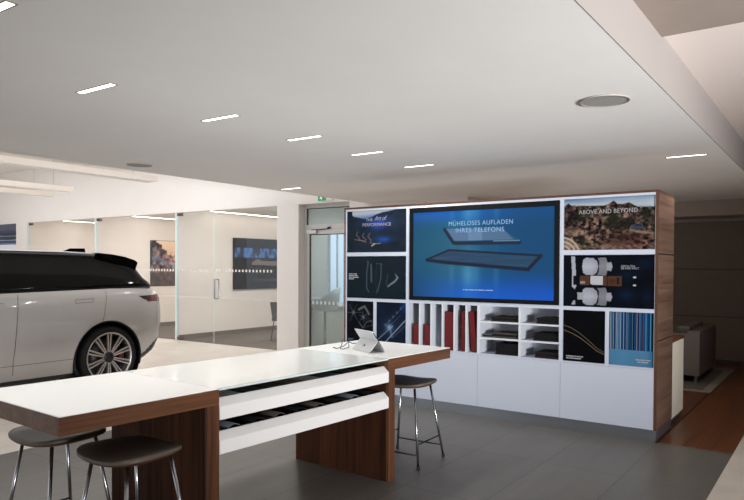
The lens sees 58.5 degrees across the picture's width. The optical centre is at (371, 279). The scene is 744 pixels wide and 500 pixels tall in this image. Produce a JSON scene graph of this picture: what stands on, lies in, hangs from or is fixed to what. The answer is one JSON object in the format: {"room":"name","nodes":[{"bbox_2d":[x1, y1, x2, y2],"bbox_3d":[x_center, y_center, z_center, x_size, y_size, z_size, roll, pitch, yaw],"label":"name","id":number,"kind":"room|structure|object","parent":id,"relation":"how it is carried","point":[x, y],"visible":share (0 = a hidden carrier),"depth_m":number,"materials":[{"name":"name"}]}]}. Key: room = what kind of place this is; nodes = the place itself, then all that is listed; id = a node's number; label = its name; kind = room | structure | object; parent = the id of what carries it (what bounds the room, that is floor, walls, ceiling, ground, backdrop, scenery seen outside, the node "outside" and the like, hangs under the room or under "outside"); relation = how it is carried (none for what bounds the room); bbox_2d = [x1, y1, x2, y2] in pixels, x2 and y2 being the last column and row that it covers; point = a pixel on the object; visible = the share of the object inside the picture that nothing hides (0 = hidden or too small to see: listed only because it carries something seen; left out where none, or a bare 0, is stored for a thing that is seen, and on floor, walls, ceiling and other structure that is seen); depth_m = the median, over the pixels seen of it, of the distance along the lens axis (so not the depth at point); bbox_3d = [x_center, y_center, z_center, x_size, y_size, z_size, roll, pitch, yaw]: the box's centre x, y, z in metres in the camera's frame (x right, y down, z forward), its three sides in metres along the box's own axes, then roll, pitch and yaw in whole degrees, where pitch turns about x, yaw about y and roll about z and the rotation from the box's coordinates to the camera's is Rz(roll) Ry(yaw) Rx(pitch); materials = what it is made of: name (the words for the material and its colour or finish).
{"room":"car showroom","nodes":[
{"label":"car showroom","id":0,"kind":"room"},
{"bbox_2d":[0,152,74,173],"bbox_3d":[-9.878,-2.979,12.744,17.080,0.100,17.500,1,1,35],"label":"ceiling","id":1,"kind":"structure","parent":0,"point":[4,169],"depth_m":17.10,"materials":[{"name":"paint"}]},
{"bbox_2d":[0,187,52,196],"bbox_3d":[-8.935,-2.365,12.431,0.120,1.106,6.060,1,1,35],"label":"pendant lamp","id":2,"kind":"object","parent":1,"relation":"hanging from","point":[2,189],"visible":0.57,"depth_m":14.39,"materials":[{"name":"beige plastic"}]},
{"bbox_2d":[0,191,51,196],"bbox_3d":[-8.937,-1.816,12.441,0.080,0.006,6.020,1,1,35],"label":"diffuser","id":3,"kind":"object","parent":2,"relation":"attached to","point":[16,192],"depth_m":14.48,"materials":[{"name":"white paint"}]},
{"bbox_2d":[0,177,73,191],"bbox_3d":[-7.825,-2.324,11.403,0.120,1.141,5.660,1,1,35],"label":"pendant lamp","id":4,"kind":"object","parent":1,"relation":"hanging from","point":[10,183],"visible":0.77,"depth_m":13.06,"materials":[{"name":"beige plastic"}]},
{"bbox_2d":[0,185,67,191],"bbox_3d":[-7.828,-1.757,11.413,0.080,0.006,5.620,1,1,35],"label":"diffuser","id":5,"kind":"object","parent":4,"relation":"attached to","point":[21,186],"depth_m":13.14,"materials":[{"name":"white paint"}]},
{"bbox_2d":[0,155,156,182],"bbox_3d":[-5.919,-2.287,9.421,0.280,1.126,6.620,1,1,35],"label":"pendant lamp","id":6,"kind":"object","parent":1,"relation":"hanging from","point":[4,160],"visible":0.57,"depth_m":10.77,"materials":[{"name":"beige plastic"}]},
{"bbox_2d":[30,211,276,334],"bbox_3d":[-5.868,-0.187,18.309,6.454,2.950,3.853,1,1,35],"label":"wall partition","id":7,"kind":"structure","parent":0,"point":[205,238],"depth_m":16.57,"materials":[{"name":"white paint"}]},
{"bbox_2d":[137,269,173,270],"bbox_3d":[-4.962,-0.208,15.274,1.314,0.031,0.060,1,1,35],"label":"glass","id":8,"kind":"object","parent":7,"relation":"attached to","point":[137,269],"depth_m":15.23,"materials":[{"name":"white glass"}]},
{"bbox_2d":[150,240,174,285],"bbox_3d":[-5.684,-0.434,18.342,0.020,1.250,1.020,1,1,35],"label":"picture","id":9,"kind":"object","parent":7,"relation":"attached to","point":[162,253],"visible":0.73,"depth_m":18.23,"materials":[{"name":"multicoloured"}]},
{"bbox_2d":[200,279,225,298],"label":"glass","id":10,"kind":"object","parent":7,"relation":"attached to","point":[214,279],"depth_m":14.13,"materials":[{"name":"white"}]},
{"bbox_2d":[160,321,276,338],"bbox_3d":[-5.836,1.239,18.308,6.389,0.100,3.853,1,1,35],"label":"baseboard","id":11,"kind":"structure","parent":7,"relation":"attached to","point":[206,334],"depth_m":16.24,"materials":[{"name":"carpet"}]},
{"bbox_2d":[233,238,276,289],"bbox_3d":[-2.910,-0.387,16.838,0.050,1.264,1.600,1,1,35],"label":"wall screen","id":12,"kind":"object","parent":7,"relation":"attached to","point":[250,254],"visible":0.92,"depth_m":16.73,"materials":[{"name":"black"}]},
{"bbox_2d":[77,207,348,221],"bbox_3d":[-5.989,-1.715,18.441,16.900,0.100,3.739,1,1,35],"label":"ceiling","id":13,"kind":"structure","parent":0,"point":[269,210],"depth_m":15.77,"materials":[{"name":"paint"}]},
{"bbox_2d":[70,220,93,222],"bbox_3d":[-7.930,-1.686,20.081,0.100,0.036,3.100,1,1,35],"label":"recessed light","id":14,"kind":"object","parent":13,"relation":"in","point":[70,220],"visible":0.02,"depth_m":19.30,"materials":[{"name":"beige"}]},
{"bbox_2d":[133,216,174,219],"bbox_3d":[-5.267,-1.639,18.201,0.100,0.036,3.100,1,1,35],"label":"recessed light","id":15,"kind":"object","parent":13,"relation":"in","point":[133,216],"visible":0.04,"depth_m":17.47,"materials":[{"name":"beige plastic"}]},
{"bbox_2d":[212,211,276,216],"bbox_3d":[-2.865,-1.597,16.506,0.100,0.036,3.100,1,1,35],"label":"recessed light","id":16,"kind":"object","parent":13,"relation":"in","point":[212,211],"visible":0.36,"depth_m":16.18,"materials":[{"name":"beige plastic"}]},
{"bbox_2d":[158,325,276,349],"bbox_3d":[-6.851,1.321,18.995,14.940,0.100,3.903,1,1,35],"label":"floor","id":17,"kind":"structure","parent":0,"point":[257,339],"depth_m":15.16,"materials":[{"name":"beige tile"}]},
{"bbox_2d":[270,302,276,340],"bbox_3d":[-1.936,0.940,14.893,0.524,0.862,0.552,1,1,15],"label":"office chair","id":18,"kind":"object","parent":17,"relation":"on","point":[273,305],"visible":0.25,"depth_m":14.69,"materials":[{"name":"grey fabric"}]},
{"bbox_2d":[0,163,472,350],"bbox_3d":[-6.220,-0.826,16.229,19.100,4.300,0.164,1,1,35],"label":"wall","id":19,"kind":"structure","parent":0,"point":[92,197],"depth_m":14.83,"materials":[{"name":"white paint"}]},
{"bbox_2d":[0,224,15,249],"bbox_3d":[-12.022,-0.198,20.381,4.850,2.840,0.080,1,1,35],"label":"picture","id":20,"kind":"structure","parent":19,"relation":"in","point":[7,231],"depth_m":19.32},
{"bbox_2d":[27,223,32,249],"bbox_3d":[-8.265,-0.129,17.607,3.259,2.838,0.060,1,1,35],"label":"glass","id":21,"kind":"object","parent":19,"relation":"attached to","point":[28,224],"visible":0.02,"depth_m":18.49,"materials":[{"name":"clear glass"}]},
{"bbox_2d":[94,218,101,252],"bbox_3d":[-6.801,-1.087,16.559,0.302,0.851,0.060,1,1,35],"label":"glass","id":22,"kind":"object","parent":19,"relation":"attached to","point":[96,220],"depth_m":16.61,"materials":[{"name":"clear glass"}]},
{"bbox_2d":[175,213,210,339],"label":"glass","id":23,"kind":"object","parent":19,"relation":"attached to","point":[177,215],"depth_m":14.83,"materials":[{"name":"white"}]},
{"bbox_2d":[216,269,271,272],"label":"glass","id":24,"kind":"object","parent":19,"relation":"attached to","point":[216,269],"depth_m":13.59,"materials":[{"name":"white"}]},
{"bbox_2d":[318,196,332,200],"bbox_3d":[-0.866,-1.505,12.316,0.340,0.110,0.032,1,1,35],"label":"exit sign","id":25,"kind":"object","parent":19,"relation":"attached to","point":[319,197],"visible":0.69,"depth_m":12.31,"materials":[{"name":"white paint"}]},
{"bbox_2d":[304,202,348,346],"bbox_3d":[-0.815,-0.012,12.537,1.222,2.857,0.120,1,1,35],"label":"door","id":26,"kind":"structure","parent":19,"relation":"in","point":[324,229],"depth_m":12.81,"materials":[{"name":"silver metal"}]},
{"bbox_2d":[309,207,343,345],"bbox_3d":[0.106,-0.084,14.162,1.960,2.950,3.739,1,1,35],"label":"wall","id":27,"kind":"structure","parent":0,"point":[334,320],"depth_m":14.05,"materials":[{"name":"grey paint"}]},
{"bbox_2d":[328,234,343,307],"bbox_3d":[-0.766,-0.217,14.402,0.044,1.700,0.550,1,1,35],"label":"window","id":28,"kind":"structure","parent":27,"relation":"in","point":[335,241],"depth_m":14.38,"materials":[{"name":"blue"}]},
{"bbox_2d":[0,0,743,202],"bbox_3d":[-0.623,-2.005,5.888,5.975,1.513,16.950,1,1,35],"label":"ceiling","id":29,"kind":"structure","parent":0,"point":[488,93],"depth_m":4.47,"materials":[{"name":"paint"}]},
{"bbox_2d":[0,0,18,12],"bbox_3d":[-1.714,-1.197,2.979,0.390,0.004,0.058,1,1,35],"label":"recessed light","id":30,"kind":"object","parent":29,"relation":"in","point":[5,5],"visible":1,"depth_m":2.90,"materials":[{"name":"white plastic"}]},
{"bbox_2d":[0,2,14,10],"bbox_3d":[-1.714,-1.198,2.979,0.370,0.002,0.042,1,1,35],"label":"diffuser","id":31,"kind":"object","parent":30,"relation":"attached to","point":[4,6],"depth_m":2.90,"materials":[{"name":"white plastic"}]},
{"bbox_2d":[75,83,116,93],"bbox_3d":[-1.770,-1.221,4.261,0.390,0.004,0.058,1,1,35],"label":"recessed light","id":32,"kind":"object","parent":29,"relation":"in","point":[108,85],"visible":1,"depth_m":4.25,"materials":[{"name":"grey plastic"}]},
{"bbox_2d":[127,163,151,166],"bbox_3d":[-2.614,-1.280,7.470,0.270,0.012,0.270,1,1,35],"label":"ceiling speaker","id":33,"kind":"object","parent":29,"relation":"attached to","point":[128,164],"visible":1,"depth_m":7.46,"materials":[{"name":"grey metal"}]},
{"bbox_2d":[129,164,149,166],"bbox_3d":[-2.614,-1.282,7.470,0.242,0.008,0.242,1,1,35],"label":"grille","id":34,"kind":"object","parent":33,"relation":"attached to","point":[133,165],"depth_m":7.48,"materials":[{"name":"grey metal"}]},
{"bbox_2d":[200,114,240,121],"bbox_3d":[-1.165,-1.234,5.092,0.390,0.004,0.058,1,1,35],"label":"recessed light","id":35,"kind":"object","parent":29,"relation":"in","point":[232,115],"visible":1,"depth_m":5.08,"materials":[{"name":"white plastic"}]},
{"bbox_2d":[287,135,322,140],"bbox_3d":[-0.600,-1.245,5.875,0.390,0.004,0.058,1,1,35],"label":"recessed light","id":36,"kind":"object","parent":29,"relation":"in","point":[316,136],"visible":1,"depth_m":5.88,"materials":[{"name":"white plastic"}]},
{"bbox_2d":[351,151,383,155],"bbox_3d":[-0.049,-1.257,6.646,0.390,0.004,0.058,1,1,35],"label":"recessed light","id":37,"kind":"object","parent":29,"relation":"in","point":[377,151],"visible":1,"depth_m":6.65,"materials":[{"name":"white plastic"}]},
{"bbox_2d":[404,164,434,167],"bbox_3d":[0.526,-1.269,7.457,0.390,0.004,0.058,1,1,35],"label":"recessed light","id":38,"kind":"object","parent":29,"relation":"in","point":[428,164],"visible":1,"depth_m":7.45,"materials":[{"name":"white plastic"}]},
{"bbox_2d":[579,94,630,106],"bbox_3d":[1.576,-1.206,4.501,0.330,0.012,0.330,1,1,35],"label":"ceiling speaker","id":39,"kind":"object","parent":29,"relation":"attached to","point":[603,100],"visible":1,"depth_m":4.48,"materials":[{"name":"grey metal"}]},
{"bbox_2d":[574,0,743,170],"bbox_3d":[1.818,-1.370,4.174,0.007,0.329,16.950,1,1,35],"label":"ceiling beam","id":40,"kind":"structure","parent":29,"relation":"attached to","point":[623,21],"depth_m":4.18,"materials":[{"name":"grey paint"}]},
{"bbox_2d":[665,154,707,157],"bbox_3d":[3.175,-1.243,6.713,0.390,0.004,0.058,1,1,35],"label":"recessed light","id":41,"kind":"object","parent":29,"relation":"in","point":[697,154],"visible":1,"depth_m":6.73,"materials":[{"name":"white plastic"}]},
{"bbox_2d":[0,338,743,499],"bbox_3d":[-3.804,1.527,8.524,32.000,0.100,17.500,1,1,35],"label":"floor","id":42,"kind":"structure","parent":0,"point":[485,458],"depth_m":5.45,"materials":[{"name":"grey tile"}]},
{"bbox_2d":[8,426,110,499],"bbox_3d":[-1.833,1.224,3.902,0.495,0.694,0.474,1,1,33],"label":"bar stool","id":43,"kind":"object","parent":42,"relation":"on","point":[22,435],"visible":0.63,"depth_m":3.81,"materials":[{"name":"grey leather"}]},
{"bbox_2d":[0,248,159,386],"bbox_3d":[-5.359,0.562,8.073,2.152,1.969,5.476,1,1,35],"label":"car","id":44,"kind":"object","parent":42,"relation":"on","point":[69,313],"visible":0.98,"depth_m":8.48,"materials":[{"name":"grey paint"}]},
{"bbox_2d":[139,294,158,300],"bbox_3d":[-3.939,0.255,10.078,2.072,0.093,0.529,1,1,35],"label":"tail lamp","id":45,"kind":"object","parent":44,"relation":"attached to","point":[142,297],"depth_m":9.42,"materials":[{"name":"red plastic"}]},
{"bbox_2d":[0,372,218,499],"bbox_3d":[-1.549,1.099,3.741,0.985,0.950,0.929,1,1,38],"label":"table","id":46,"kind":"object","parent":42,"relation":"on","point":[185,414],"visible":0.98,"depth_m":3.76,"materials":[{"name":"brown wood"}]},
{"bbox_2d":[124,348,388,454],"bbox_3d":[-0.760,0.805,4.741,0.987,0.390,1.622,1,1,38],"label":"drawer unit","id":47,"kind":"object","parent":46,"relation":"attached to","point":[245,370],"visible":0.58,"depth_m":4.45,"materials":[{"name":"white glass"}]},
{"bbox_2d":[219,390,239,396],"bbox_3d":[-0.918,0.700,4.024,0.220,0.012,0.200,1,1,38],"label":"sample","id":48,"kind":"object","parent":47,"relation":"on","point":[222,393],"visible":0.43,"depth_m":4.04,"materials":[{"name":"grey"}]},
{"bbox_2d":[219,420,240,430],"bbox_3d":[-0.942,0.881,4.071,0.300,0.040,0.185,1,1,38],"label":"sample","id":49,"kind":"object","parent":47,"relation":"on","point":[223,424],"visible":0.4,"depth_m":3.98,"materials":[{"name":"grey leather"}]},
{"bbox_2d":[223,415,264,424],"bbox_3d":[-0.826,0.879,4.221,0.300,0.040,0.185,1,1,38],"label":"sample","id":50,"kind":"object","parent":47,"relation":"on","point":[243,419],"visible":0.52,"depth_m":4.15,"materials":[{"name":"black leather"}]},
{"bbox_2d":[226,385,264,392],"bbox_3d":[-0.811,0.697,4.219,0.220,0.012,0.160,1,1,38],"label":"sample","id":51,"kind":"object","parent":47,"relation":"on","point":[248,388],"visible":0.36,"depth_m":4.19,"materials":[{"name":"grey leather"}]},
{"bbox_2d":[245,410,286,419],"bbox_3d":[-0.709,0.876,4.370,0.300,0.040,0.185,1,1,38],"label":"sample","id":52,"kind":"object","parent":47,"relation":"on","point":[265,414],"visible":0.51,"depth_m":4.30,"materials":[{"name":"grey leather"}]},
{"bbox_2d":[250,382,281,387],"bbox_3d":[-0.690,0.695,4.341,0.220,0.012,0.130,1,1,38],"label":"sample","id":53,"kind":"object","parent":47,"relation":"on","point":[266,384],"visible":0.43,"depth_m":4.32,"materials":[{"name":"grey leather"}]},
{"bbox_2d":[269,379,300,384],"bbox_3d":[-0.582,0.693,4.472,0.220,0.012,0.150,1,1,38],"label":"sample","id":54,"kind":"object","parent":47,"relation":"on","point":[282,381],"visible":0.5,"depth_m":4.46,"materials":[{"name":"brown leather"}]},
{"bbox_2d":[267,405,306,413],"bbox_3d":[-0.592,0.874,4.520,0.300,0.040,0.185,1,1,38],"label":"sample","id":55,"kind":"object","parent":47,"relation":"on","point":[287,409],"visible":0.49,"depth_m":4.45,"materials":[{"name":"black leather"}]},
{"bbox_2d":[287,375,321,380],"bbox_3d":[-0.465,0.691,4.622,0.220,0.012,0.150,1,1,38],"label":"sample","id":56,"kind":"object","parent":47,"relation":"on","point":[304,377],"visible":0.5,"depth_m":4.61,"materials":[{"name":"grey leather"}]},
{"bbox_2d":[289,401,324,408],"bbox_3d":[-0.475,0.872,4.670,0.300,0.040,0.185,1,1,38],"label":"sample","id":57,"kind":"object","parent":47,"relation":"on","point":[305,404],"visible":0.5,"depth_m":4.60,"materials":[{"name":"grey leather"}]},
{"bbox_2d":[308,372,338,376],"bbox_3d":[-0.354,0.688,4.788,0.220,0.012,0.160,1,1,38],"label":"sample","id":58,"kind":"object","parent":47,"relation":"on","point":[321,374],"visible":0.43,"depth_m":4.75,"materials":[{"name":"grey leather"}]},
{"bbox_2d":[307,396,342,404],"bbox_3d":[-0.358,0.870,4.820,0.300,0.040,0.185,1,1,38],"label":"sample","id":59,"kind":"object","parent":47,"relation":"on","point":[325,400],"visible":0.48,"depth_m":4.75,"materials":[{"name":"black leather"}]},
{"bbox_2d":[325,368,358,373],"bbox_3d":[-0.212,0.686,4.945,0.220,0.012,0.170,1,1,38],"label":"sample","id":60,"kind":"object","parent":47,"relation":"on","point":[343,370],"visible":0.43,"depth_m":4.94,"materials":[{"name":"grey"}]},
{"bbox_2d":[326,393,359,400],"bbox_3d":[-0.241,0.868,4.970,0.300,0.040,0.185,1,1,38],"label":"sample","id":61,"kind":"object","parent":47,"relation":"on","point":[343,396],"visible":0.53,"depth_m":4.90,"materials":[{"name":"grey leather"}]},
{"bbox_2d":[343,389,374,396],"bbox_3d":[-0.124,0.865,5.119,0.300,0.040,0.185,1,1,38],"label":"sample","id":62,"kind":"object","parent":47,"relation":"on","point":[359,392],"visible":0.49,"depth_m":5.05,"materials":[{"name":"black leather"}]},
{"bbox_2d":[346,366,373,369],"bbox_3d":[-0.100,0.684,5.098,0.220,0.012,0.140,1,1,38],"label":"sample","id":63,"kind":"object","parent":47,"relation":"on","point":[353,367],"visible":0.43,"depth_m":5.09,"materials":[{"name":"grey leather"}]},
{"bbox_2d":[359,364,379,367],"bbox_3d":[-0.577,0.687,4.597,0.404,0.020,1.622,1,1,38],"label":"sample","id":64,"kind":"object","parent":47,"relation":"on","point":[366,365],"depth_m":5.17,"materials":[{"name":"black"}]},
{"bbox_2d":[76,436,181,499],"bbox_3d":[-1.280,1.233,3.542,0.495,0.694,0.474,1,1,33],"label":"bar stool","id":65,"kind":"object","parent":42,"relation":"on","point":[124,451],"visible":1,"depth_m":3.50,"materials":[{"name":"grey leather"}]},
{"bbox_2d":[311,287,340,345],"bbox_3d":[-0.962,0.778,13.607,0.640,1.236,0.608,1,1,15],"label":"shell chair","id":66,"kind":"object","parent":42,"relation":"on","point":[332,296],"visible":0.84,"depth_m":13.38,"materials":[{"name":"white"}]},
{"bbox_2d":[296,340,449,481],"bbox_3d":[0.014,1.070,5.744,0.985,0.950,0.902,1,1,38],"label":"table","id":67,"kind":"object","parent":42,"relation":"on","point":[364,445],"visible":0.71,"depth_m":5.31,"materials":[{"name":"brown wood"}]},
{"bbox_2d":[333,339,355,348],"bbox_3d":[-0.232,0.555,5.645,0.237,0.075,0.093,1,1,14],"label":"cable","id":68,"kind":"object","parent":67,"relation":"on","point":[342,339],"visible":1,"depth_m":5.66,"materials":[{"name":"grey plastic"}]},
{"bbox_2d":[353,328,384,352],"bbox_3d":[-0.031,0.509,5.537,0.145,0.176,0.300,0,1,-29],"label":"tablet","id":69,"kind":"object","parent":67,"relation":"on","point":[367,342],"visible":1,"depth_m":5.50,"materials":[{"name":"silver metal"}]},
{"bbox_2d":[395,375,444,469],"bbox_3d":[0.306,1.200,5.727,0.495,0.694,0.474,1,1,33],"label":"bar stool","id":70,"kind":"object","parent":42,"relation":"on","point":[401,381],"visible":0.77,"depth_m":5.72,"materials":[{"name":"grey metal"}]},
{"bbox_2d":[396,363,743,453],"bbox_3d":[3.335,1.538,9.674,4.137,0.100,6.287,1,1,35],"label":"floor","id":71,"kind":"structure","parent":0,"point":[716,423],"depth_m":7.26,"materials":[{"name":"brown wood"}]},
{"bbox_2d":[344,189,674,441],"bbox_3d":[1.376,0.321,7.634,3.726,2.392,0.721,1,1,35],"label":"display cabinet","id":72,"kind":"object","parent":71,"relation":"on","point":[631,402],"depth_m":6.94,"materials":[{"name":"grey"}]},
{"bbox_2d":[347,301,372,341],"bbox_3d":[-0.145,0.535,8.296,0.416,0.518,0.014,1,1,35],"label":"poster panel","id":73,"kind":"object","parent":72,"relation":"attached to","point":[359,313],"visible":0.73,"depth_m":8.31,"materials":[{"name":"black paper"}]},
{"bbox_2d":[347,256,405,299],"bbox_3d":[0.050,-0.020,8.149,0.887,0.517,0.014,1,1,35],"label":"poster panel","id":74,"kind":"object","parent":72,"relation":"attached to","point":[379,277],"visible":1,"depth_m":8.14,"materials":[{"name":"black paper"}]},
{"bbox_2d":[349,273,358,278],"bbox_3d":[-0.229,-0.034,8.338,0.153,0.074,0.001,1,1,35],"label":"print","id":75,"kind":"object","parent":74,"relation":"attached to","point":[351,275],"depth_m":8.34,"materials":[{"name":"grey"}]},
{"bbox_2d":[347,209,405,251],"bbox_3d":[0.052,-0.586,8.139,0.887,0.511,0.014,1,1,35],"label":"poster panel","id":76,"kind":"object","parent":72,"relation":"attached to","point":[374,230],"visible":1,"depth_m":8.12,"materials":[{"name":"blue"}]},
{"bbox_2d":[376,302,405,343],"bbox_3d":[0.234,0.541,8.028,0.429,0.518,0.014,1,1,35],"label":"poster panel","id":77,"kind":"object","parent":72,"relation":"attached to","point":[391,316],"visible":0.89,"depth_m":8.02,"materials":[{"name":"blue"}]},
{"bbox_2d":[414,324,418,344],"bbox_3d":[0.606,0.668,7.944,0.079,0.274,0.280,1,1,35],"label":"binder","id":78,"kind":"object","parent":72,"relation":"in","point":[416,326],"visible":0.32,"depth_m":7.83,"materials":[{"name":"red leather"}]},
{"bbox_2d":[425,324,429,345],"bbox_3d":[0.730,0.669,7.856,0.084,0.276,0.280,1,1,35],"label":"binder","id":79,"kind":"object","parent":72,"relation":"in","point":[427,326],"visible":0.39,"depth_m":7.74,"materials":[{"name":"red plastic"}]},
{"bbox_2d":[445,311,453,350],"bbox_3d":[0.964,0.591,7.689,0.110,0.440,0.281,1,1,35],"label":"binder","id":80,"kind":"object","parent":72,"relation":"in","point":[449,314],"visible":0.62,"depth_m":7.58,"materials":[{"name":"red leather"}]},
{"bbox_2d":[461,311,464,351],"bbox_3d":[1.113,0.587,7.584,0.055,0.454,0.281,1,1,35],"label":"binder","id":81,"kind":"object","parent":72,"relation":"in","point":[463,312],"visible":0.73,"depth_m":7.47,"materials":[{"name":"red leather"}]},
{"bbox_2d":[469,311,476,351],"bbox_3d":[1.202,0.587,7.521,0.101,0.451,0.281,1,1,35],"label":"binder","id":82,"kind":"object","parent":72,"relation":"in","point":[472,315],"visible":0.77,"depth_m":7.41,"materials":[{"name":"red leather"}]},
{"bbox_2d":[409,200,559,304],"bbox_3d":[1.190,-0.281,7.332,1.802,1.075,0.047,1,1,35],"label":"television","id":83,"kind":"object","parent":72,"relation":"attached to","point":[501,252],"visible":1,"depth_m":7.27,"materials":[{"name":"black"}]},
{"bbox_2d":[483,332,492,337],"bbox_3d":[1.346,0.623,7.427,0.103,0.032,0.270,1,1,35],"label":"book","id":84,"kind":"object","parent":72,"relation":"on","point":[486,334],"visible":0.52,"depth_m":7.32,"materials":[{"name":"grey paper"}]},
{"bbox_2d":[492,330,517,338],"bbox_3d":[1.521,0.613,7.303,0.318,0.058,0.270,1,1,35],"label":"book","id":85,"kind":"object","parent":72,"relation":"on","point":[498,334],"visible":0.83,"depth_m":7.22,"materials":[{"name":"grey leather"}]},
{"bbox_2d":[491,315,518,322],"bbox_3d":[1.518,0.436,7.302,0.328,0.052,0.270,1,1,35],"label":"book","id":86,"kind":"object","parent":72,"relation":"on","point":[500,318],"visible":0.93,"depth_m":7.22,"materials":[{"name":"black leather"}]},
{"bbox_2d":[495,349,517,355],"bbox_3d":[1.538,0.791,7.294,0.276,0.060,0.270,1,1,35],"label":"book","id":87,"kind":"object","parent":72,"relation":"on","point":[498,351],"visible":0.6,"depth_m":7.19,"materials":[{"name":"black leather"}]},
{"bbox_2d":[496,341,517,349],"bbox_3d":[1.540,0.729,7.292,0.272,0.062,0.270,1,1,35],"label":"book","id":88,"kind":"object","parent":87,"relation":"on","point":[509,345],"visible":0.81,"depth_m":7.21,"materials":[{"name":"black leather"}]},
{"bbox_2d":[533,336,558,341],"bbox_3d":[1.895,0.627,7.039,0.292,0.042,0.270,1,1,35],"label":"book","id":89,"kind":"object","parent":72,"relation":"on","point":[548,339],"visible":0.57,"depth_m":6.93,"materials":[{"name":"black leather"}]},
{"bbox_2d":[534,331,558,337],"bbox_3d":[1.900,0.586,7.035,0.279,0.040,0.270,1,1,35],"label":"book","id":90,"kind":"object","parent":89,"relation":"on","point":[552,334],"visible":0.79,"depth_m":6.95,"materials":[{"name":"black paper"}]},
{"bbox_2d":[535,349,558,359],"bbox_3d":[1.903,0.795,7.036,0.269,0.065,0.270,1,1,35],"label":"book","id":91,"kind":"object","parent":72,"relation":"on","point":[544,353],"visible":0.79,"depth_m":6.95,"materials":[{"name":"black paper"}]},
{"bbox_2d":[536,316,558,324],"bbox_3d":[1.911,0.438,7.025,0.254,0.062,0.270,1,1,35],"label":"book","id":92,"kind":"object","parent":72,"relation":"on","point":[546,319],"visible":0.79,"depth_m":6.93,"materials":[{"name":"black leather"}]},
{"bbox_2d":[563,310,604,363],"bbox_3d":[2.135,0.576,6.686,0.418,0.515,0.014,1,1,35],"label":"poster panel","id":93,"kind":"object","parent":72,"relation":"attached to","point":[584,331],"visible":1,"depth_m":6.68,"materials":[{"name":"black paper"}]},
{"bbox_2d":[566,355,582,358],"bbox_3d":[2.054,0.794,6.739,0.175,0.032,0.001,1,1,35],"label":"print","id":94,"kind":"object","parent":93,"relation":"attached to","point":[567,356],"depth_m":6.74,"materials":[{"name":"grey paper"}]},
{"bbox_2d":[563,255,654,308],"bbox_3d":[2.321,0.021,6.546,0.876,0.515,0.014,1,1,35],"label":"poster panel","id":95,"kind":"object","parent":72,"relation":"attached to","point":[613,281],"visible":1,"depth_m":6.53,"materials":[{"name":"black"}]},
{"bbox_2d":[564,195,655,249],"bbox_3d":[2.324,-0.542,6.536,0.876,0.518,0.014,1,1,35],"label":"poster panel","id":96,"kind":"object","parent":72,"relation":"attached to","point":[611,223],"visible":1,"depth_m":6.52,"materials":[{"name":"multicoloured paper"}]},
{"bbox_2d":[609,311,653,367],"bbox_3d":[2.508,0.581,6.423,0.413,0.518,0.014,1,1,35],"label":"poster panel","id":97,"kind":"object","parent":72,"relation":"attached to","point":[631,334],"visible":1,"depth_m":6.42,"materials":[{"name":"blue paper"}]},
{"bbox_2d":[671,334,684,421],"bbox_3d":[2.809,1.073,7.522,1.206,0.905,0.718,1,1,35],"label":"base cabinet","id":98,"kind":"object","parent":71,"relation":"on","point":[678,339],"visible":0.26,"depth_m":7.21,"materials":[{"name":"beige paint"}]},
{"bbox_2d":[656,365,738,442],"bbox_3d":[4.488,1.507,8.829,0.014,0.004,6.237,1,1,35],"label":"trim","id":99,"kind":"structure","parent":71,"relation":"attached to","point":[738,365],"depth_m":7.23,"materials":[{"name":"grey"}]},
{"bbox_2d":[683,368,733,392],"bbox_3d":[4.110,1.470,10.525,2.600,0.010,2.400,1,1,35],"label":"rug","id":100,"kind":"object","parent":71,"relation":"on","point":[708,381],"visible":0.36,"depth_m":9.71,"materials":[{"name":"beige carpet"}]},
{"bbox_2d":[673,321,715,382],"bbox_3d":[4.758,1.076,10.307,0.820,0.790,1.500,1,1,35],"label":"sofa","id":101,"kind":"object","parent":100,"relation":"on","point":[699,354],"visible":0.59,"depth_m":9.65,"materials":[{"name":"grey fabric"}]},
{"bbox_2d":[679,323,695,332],"bbox_3d":[4.734,0.857,9.959,0.135,0.340,0.590,1,1,35],"label":"cushion","id":102,"kind":"object","parent":101,"relation":"on","point":[684,328],"depth_m":9.75,"materials":[{"name":"grey fabric"}]},
{"bbox_2d":[689,321,702,326],"bbox_3d":[5.077,0.850,10.445,0.135,0.340,0.590,1,1,35],"label":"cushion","id":103,"kind":"object","parent":101,"relation":"on","point":[698,323],"depth_m":10.41,"materials":[{"name":"grey fabric"}]},
{"bbox_2d":[664,22,743,140],"bbox_3d":[5.516,-2.062,1.553,9.038,1.184,16.950,1,1,35],"label":"ceiling","id":104,"kind":"structure","parent":0,"point":[714,56],"depth_m":4.73,"materials":[{"name":"beige paint"}]},
{"bbox_2d":[633,0,743,36],"bbox_3d":[3.024,-1.408,-1.875,8.938,0.020,8.460,1,1,35],"label":"ceiling panel","id":105,"kind":"object","parent":104,"relation":"attached to","point":[668,17],"visible":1,"depth_m":3.78,"materials":[{"name":"white paint"}]},
{"bbox_2d":[672,217,743,360],"bbox_3d":[6.938,-0.079,11.043,8.400,3.116,0.155,1,1,35],"label":"wall","id":106,"kind":"structure","parent":0,"point":[708,277],"depth_m":11.63,"materials":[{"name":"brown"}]},
{"bbox_2d":[674,217,743,222],"bbox_3d":[6.886,-1.017,10.946,8.400,0.055,0.050,1,1,35],"label":"trim","id":107,"kind":"structure","parent":106,"relation":"attached to","point":[734,218],"depth_m":11.61,"materials":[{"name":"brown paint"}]},
{"bbox_2d":[715,359,743,364],"bbox_3d":[6.884,1.450,11.003,8.400,0.060,0.020,1,1,35],"label":"baseboard","id":108,"kind":"structure","parent":106,"relation":"attached to","point":[716,360],"depth_m":11.49,"materials":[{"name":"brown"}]},
{"bbox_2d":[674,199,743,218],"bbox_3d":[6.715,-1.339,10.695,8.400,0.586,0.650,1,1,35],"label":"ceiling","id":109,"kind":"structure","parent":0,"point":[725,208],"depth_m":11.10,"materials":[{"name":"white paint"}]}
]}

